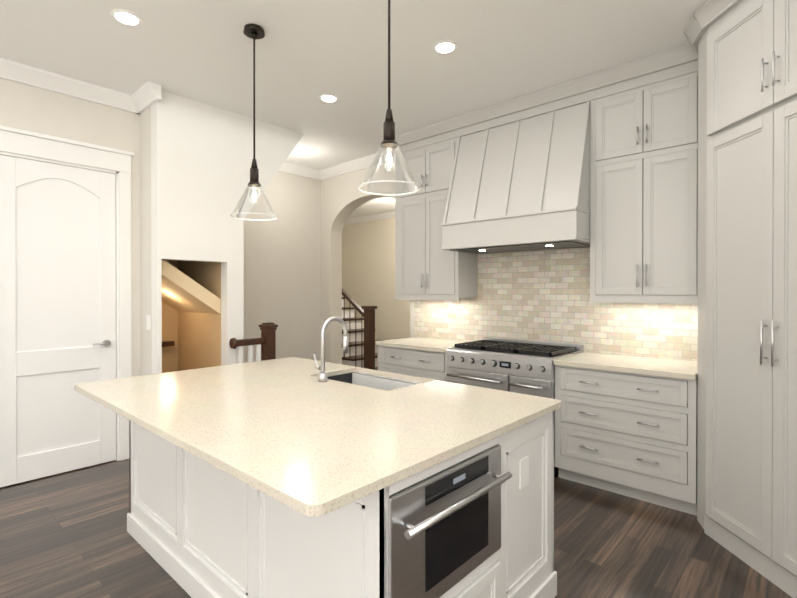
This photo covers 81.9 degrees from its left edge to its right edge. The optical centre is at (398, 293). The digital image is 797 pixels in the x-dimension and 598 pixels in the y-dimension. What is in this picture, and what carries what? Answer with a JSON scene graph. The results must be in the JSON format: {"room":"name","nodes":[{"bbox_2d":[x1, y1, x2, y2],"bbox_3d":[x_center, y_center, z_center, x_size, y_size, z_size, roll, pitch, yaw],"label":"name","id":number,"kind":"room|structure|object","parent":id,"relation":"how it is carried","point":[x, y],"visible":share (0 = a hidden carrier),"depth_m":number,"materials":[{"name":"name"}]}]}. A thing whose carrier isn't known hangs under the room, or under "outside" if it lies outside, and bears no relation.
{"room":"kitchen","nodes":[
{"label":"kitchen","id":0,"kind":"room"},
{"bbox_2d":[0,78,139,459],"bbox_3d":[-3.799,-0.125,2.394,0.120,3.080,4.465,0,0,42],"label":"wall","id":1,"kind":"structure","parent":0,"point":[32,109],"depth_m":3.72,"materials":[{"name":"paint"}]},
{"bbox_2d":[0,155,115,487],"bbox_3d":[-2.657,0.196,3.604,0.044,2.411,0.768,0,0,42],"label":"door","id":2,"kind":"structure","parent":1,"relation":"in","point":[57,256],"depth_m":3.57,"materials":[{"name":"white wood"}]},
{"bbox_2d":[103,340,110,346],"bbox_3d":[-2.425,0.409,3.818,0.012,0.060,0.060,0,0,42],"label":"rose","id":3,"kind":"object","parent":2,"relation":"attached to","point":[104,341],"visible":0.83,"depth_m":3.81,"materials":[{"name":"metal"}]},
{"bbox_2d":[0,130,131,460],"bbox_3d":[-2.671,0.115,3.617,0.142,2.590,0.990,0,0,42],"label":"door frame","id":4,"kind":"structure","parent":1,"relation":"attached to","point":[125,350],"depth_m":3.87,"materials":[{"name":"white wood"}]},
{"bbox_2d":[0,125,133,156],"bbox_3d":[-2.620,-1.195,3.565,0.040,0.030,1.030,0,0,42],"label":"trim","id":5,"kind":"structure","parent":1,"relation":"attached to","point":[43,136],"depth_m":3.56,"materials":[{"name":"white wood"}]},
{"bbox_2d":[0,58,139,114],"bbox_3d":[-3.684,-1.609,2.351,0.100,0.110,4.565,0,0,42],"label":"crown molding","id":6,"kind":"structure","parent":1,"relation":"attached to","point":[13,71],"depth_m":3.54,"materials":[{"name":"white wood"}]},
{"bbox_2d":[140,107,151,375],"bbox_3d":[-2.143,-0.132,3.929,0.260,3.080,0.035,0,0,42],"label":"wall","id":7,"kind":"structure","parent":0,"point":[145,254],"depth_m":3.92,"materials":[{"name":"paint"}]},
{"bbox_2d":[131,81,160,113],"bbox_3d":[-2.115,-1.615,3.806,0.500,0.110,0.100,0,0,42],"label":"crown molding","id":8,"kind":"structure","parent":7,"relation":"attached to","point":[146,96],"depth_m":3.73,"materials":[{"name":"white wood"}]},
{"bbox_2d":[146,315,150,329],"bbox_3d":[-2.106,0.239,3.869,0.080,0.120,0.006,0,0,42],"label":"light switch","id":9,"kind":"object","parent":7,"relation":"attached to","point":[148,322],"visible":1,"depth_m":3.86,"materials":[{"name":"white plastic"}]},
{"bbox_2d":[162,260,220,313],"bbox_3d":[-2.200,-0.073,4.396,0.962,0.520,0.558,0,0,42],"label":"soffit","id":10,"kind":"structure","parent":0,"point":[182,291],"depth_m":4.19,"materials":[{"name":"beige paint"}]},
{"bbox_2d":[178,260,220,370],"bbox_3d":[-1.976,-0.130,4.640,0.967,3.070,0.100,0,0,42],"label":"wall","id":11,"kind":"structure","parent":0,"point":[199,340],"depth_m":4.56,"materials":[{"name":"beige paint"}]},
{"bbox_2d":[151,90,303,373],"bbox_3d":[-1.525,-0.133,4.327,0.120,3.080,1.455,0,0,42],"label":"wall","id":12,"kind":"structure","parent":0,"point":[201,157],"depth_m":4.05,"materials":[{"name":"white paint"}]},
{"bbox_2d":[162,171,320,372],"bbox_3d":[-1.992,-0.138,5.438,0.132,3.080,2.600,0,0,42],"label":"wall","id":13,"kind":"structure","parent":0,"point":[282,271],"depth_m":5.92,"materials":[{"name":"paint"}]},
{"bbox_2d":[162,341,174,346],"bbox_3d":[-2.515,0.520,4.667,0.040,0.050,0.450,0,0,42],"label":"railing","id":14,"kind":"object","parent":13,"relation":"attached to","point":[167,343],"visible":0.36,"depth_m":4.78,"materials":[{"name":"brown wood"}]},
{"bbox_2d":[278,161,319,179],"bbox_3d":[-1.679,-1.623,5.621,0.100,0.110,1.900,0,0,42],"label":"crown molding","id":15,"kind":"structure","parent":13,"relation":"attached to","point":[298,170],"depth_m":6.03,"materials":[{"name":"white wood"}]},
{"bbox_2d":[0,0,706,218],"bbox_3d":[-1.240,-1.731,3.800,10.200,0.120,11.200,0,0,42],"label":"ceiling","id":16,"kind":"structure","parent":0,"point":[308,53],"depth_m":3.16,"materials":[{"name":"white paint"}]},
{"bbox_2d":[110,9,142,26],"bbox_3d":[-1.638,-1.662,2.770,0.169,0.008,0.169,0,0,3],"label":"recessed light","id":17,"kind":"object","parent":16,"relation":"in","point":[126,17],"depth_m":2.76,"materials":[{"name":"white"}]},
{"bbox_2d":[230,23,277,219],"bbox_3d":[-0.908,-1.076,2.891,0.285,1.181,0.285,0,0,42],"label":"pendant light","id":18,"kind":"object","parent":16,"relation":"hanging from","point":[254,32],"visible":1,"depth_m":2.89,"materials":[{"name":"clear glass"}]},
{"bbox_2d":[248,159,260,186],"bbox_3d":[-0.908,-0.765,2.893,0.080,0.165,0.080,0,0,42],"label":"socket","id":19,"kind":"object","parent":18,"relation":"attached to","point":[254,171],"depth_m":2.87,"materials":[{"name":"brown metal"}]},
{"bbox_2d":[319,94,338,102],"bbox_3d":[-0.594,-1.667,3.916,0.169,0.008,0.169,0,0,36],"label":"recessed light","id":20,"kind":"object","parent":16,"relation":"in","point":[329,98],"depth_m":3.91,"materials":[{"name":"white"}]},
{"bbox_2d":[358,0,419,194],"bbox_3d":[-0.043,-1.072,2.103,0.285,1.181,0.285,0,0,42],"label":"pendant light","id":21,"kind":"object","parent":16,"relation":"hanging from","point":[389,142],"visible":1,"depth_m":2.10,"materials":[{"name":"clear glass"}]},
{"bbox_2d":[381,109,397,148],"bbox_3d":[-0.043,-0.761,2.105,0.080,0.165,0.080,0,0,42],"label":"socket","id":22,"kind":"object","parent":21,"relation":"attached to","point":[388,142],"depth_m":2.09,"materials":[{"name":"brown metal"}]},
{"bbox_2d":[433,40,457,53],"bbox_3d":[0.314,-1.663,3.102,0.169,0.008,0.169,0,0,33],"label":"recessed light","id":23,"kind":"object","parent":16,"relation":"in","point":[444,46],"depth_m":3.09,"materials":[{"name":"white"}]},
{"bbox_2d":[342,218,409,339],"bbox_3d":[0.494,-0.153,9.126,5.400,3.080,0.200,0,0,42],"label":"wall","id":24,"kind":"structure","parent":0,"point":[368,263],"depth_m":9.87,"materials":[{"name":"beige paint"}]},
{"bbox_2d":[344,211,394,224],"bbox_3d":[0.459,-1.637,8.948,4.980,0.110,0.100,0,0,42],"label":"crown molding","id":25,"kind":"structure","parent":24,"relation":"attached to","point":[380,216],"depth_m":9.89,"materials":[{"name":"white wood"}]},
{"bbox_2d":[0,459,791,597],"bbox_3d":[-1.240,1.439,3.814,10.200,0.060,11.200,0,0,42],"label":"floor","id":26,"kind":"structure","parent":0,"point":[65,535],"depth_m":2.54,"materials":[{"name":"brown wood"}]},
{"bbox_2d":[229,322,277,363],"bbox_3d":[-1.359,0.842,4.320,0.136,1.130,0.443,0,0,42],"label":"railing","id":27,"kind":"object","parent":26,"relation":"on","point":[265,343],"visible":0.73,"depth_m":4.36,"materials":[{"name":"brown wood"}]},
{"bbox_2d":[127,408,559,597],"bbox_3d":[-0.403,0.973,2.438,2.192,0.884,1.202,0,0,42],"label":"kitchen island","id":28,"kind":"object","parent":26,"relation":"on","point":[477,521],"depth_m":1.76,"materials":[{"name":"white wood"}]},
{"bbox_2d":[74,357,560,519],"bbox_3d":[-0.513,0.539,2.352,2.166,0.079,1.452,0,0,42],"label":"island countertop","id":29,"kind":"structure","parent":28,"relation":"on","point":[316,438],"depth_m":1.85,"materials":[{"name":"beige stone"}]},
{"bbox_2d":[313,316,348,381],"bbox_3d":[-0.397,0.314,2.695,0.108,0.368,0.216,0,0,42],"label":"faucet","id":30,"kind":"object","parent":29,"relation":"on","point":[322,376],"depth_m":2.63,"materials":[{"name":"metal"}]},
{"bbox_2d":[388,445,511,597],"bbox_3d":[0.067,0.783,1.653,0.440,0.396,0.622,0,0,42],"label":"microwave","id":31,"kind":"object","parent":28,"relation":"in","point":[444,523],"depth_m":1.49,"materials":[{"name":"silver glass"}]},
{"bbox_2d":[520,456,528,489],"bbox_3d":[0.536,0.762,1.959,0.005,0.120,0.075,0,0,42],"label":"outlet","id":32,"kind":"object","parent":28,"relation":"attached to","point":[524,460],"depth_m":1.96,"materials":[{"name":"white plastic"}]},
{"bbox_2d":[342,288,383,369],"bbox_3d":[-1.023,0.004,7.948,2.605,2.776,1.085,0,0,42],"label":"staircase","id":33,"kind":"structure","parent":26,"relation":"on","point":[363,349],"depth_m":7.08,"materials":[{"name":"brown wood"}]},
{"bbox_2d":[378,345,447,381],"bbox_3d":[0.321,0.968,4.675,0.906,0.876,0.612,0,0,42],"label":"base cabinet","id":34,"kind":"object","parent":26,"relation":"on","point":[411,362],"depth_m":4.43,"materials":[{"name":"grey wood"}]},
{"bbox_2d":[375,337,465,352],"bbox_3d":[0.311,0.510,4.669,0.917,0.040,0.632,0,0,42],"label":"countertop","id":35,"kind":"structure","parent":34,"relation":"on","point":[429,345],"depth_m":4.56,"materials":[{"name":"beige stone"}]},
{"bbox_2d":[445,337,583,477],"bbox_3d":[0.982,0.921,3.994,0.980,0.975,0.706,0,0,42],"label":"range","id":36,"kind":"object","parent":26,"relation":"on","point":[527,367],"visible":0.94,"depth_m":3.77,"materials":[{"name":"metal"}]},
{"bbox_2d":[452,347,578,357],"bbox_3d":[1.004,0.480,4.017,0.940,0.005,0.519,0,0,42],"label":"cooktop","id":37,"kind":"object","parent":36,"relation":"in","point":[572,351],"depth_m":3.77,"materials":[{"name":"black metal"}]},
{"bbox_2d":[555,365,696,515],"bbox_3d":[1.724,0.973,3.398,0.912,0.876,0.612,0,0,42],"label":"base cabinet","id":38,"kind":"object","parent":26,"relation":"on","point":[625,425],"depth_m":3.13,"materials":[{"name":"grey wood"}]},
{"bbox_2d":[553,353,696,380],"bbox_3d":[1.716,0.515,3.389,0.913,0.040,0.632,0,0,42],"label":"countertop","id":39,"kind":"structure","parent":38,"relation":"on","point":[610,363],"depth_m":3.26,"materials":[{"name":"beige stone"}]},
{"bbox_2d":[684,0,796,597],"bbox_3d":[2.325,-0.124,2.188,1.741,3.079,1.584,0,0,42],"label":"pantry","id":40,"kind":"object","parent":26,"relation":"on","point":[745,51],"visible":1,"depth_m":2.38,"materials":[{"name":"grey wood"}]},
{"bbox_2d":[321,161,674,364],"bbox_3d":[0.100,-0.138,5.427,9.800,3.080,0.200,0,0,42],"label":"wall","id":41,"kind":"structure","parent":0,"point":[343,197],"depth_m":6.24,"materials":[{"name":"paint"}]},
{"bbox_2d":[395,137,477,298],"bbox_3d":[0.380,-0.735,4.796,0.821,1.535,0.344,0,0,42],"label":"upper cabinet","id":42,"kind":"object","parent":41,"relation":"attached to","point":[423,270],"depth_m":4.64,"materials":[{"name":"grey wood"}]},
{"bbox_2d":[319,43,697,179],"bbox_3d":[0.455,-1.589,4.678,4.526,0.169,0.420,0,0,42],"label":"crown molding","id":43,"kind":"structure","parent":41,"relation":"attached to","point":[662,60],"depth_m":3.75,"materials":[{"name":"grey wood"}]},
{"bbox_2d":[442,101,589,253],"bbox_3d":[1.047,-0.943,3.998,1.230,1.107,0.599,0,0,42],"label":"range hood","id":44,"kind":"object","parent":41,"relation":"attached to","point":[520,185],"visible":0.77,"depth_m":3.78,"materials":[{"name":"grey wood"}]},
{"bbox_2d":[414,248,697,360],"bbox_3d":[1.223,0.049,4.258,2.816,0.884,0.010,0,0,42],"label":"backsplash","id":45,"kind":"structure","parent":41,"relation":"attached to","point":[542,296],"depth_m":4.10,"materials":[{"name":"tile"}]},
{"bbox_2d":[590,71,697,302],"bbox_3d":[1.875,-0.730,3.434,0.747,1.535,0.344,0,0,42],"label":"upper cabinet","id":46,"kind":"object","parent":41,"relation":"attached to","point":[643,194],"depth_m":3.29,"materials":[{"name":"grey wood"}]},
{"bbox_3d":[-2.404,0.409,3.799,0.045,0.018,0.018,0,0,42],"label":"door handle","id":47,"kind":"object","parent":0,"visible":0},
{"bbox_2d":[93,342,109,345],"bbox_3d":[-2.426,0.409,3.752,0.018,0.018,0.120,0,0,42],"label":"lever","id":48,"kind":"object","parent":47,"relation":"attached to","point":[101,344],"visible":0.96,"depth_m":3.75,"materials":[{"name":"metal"}]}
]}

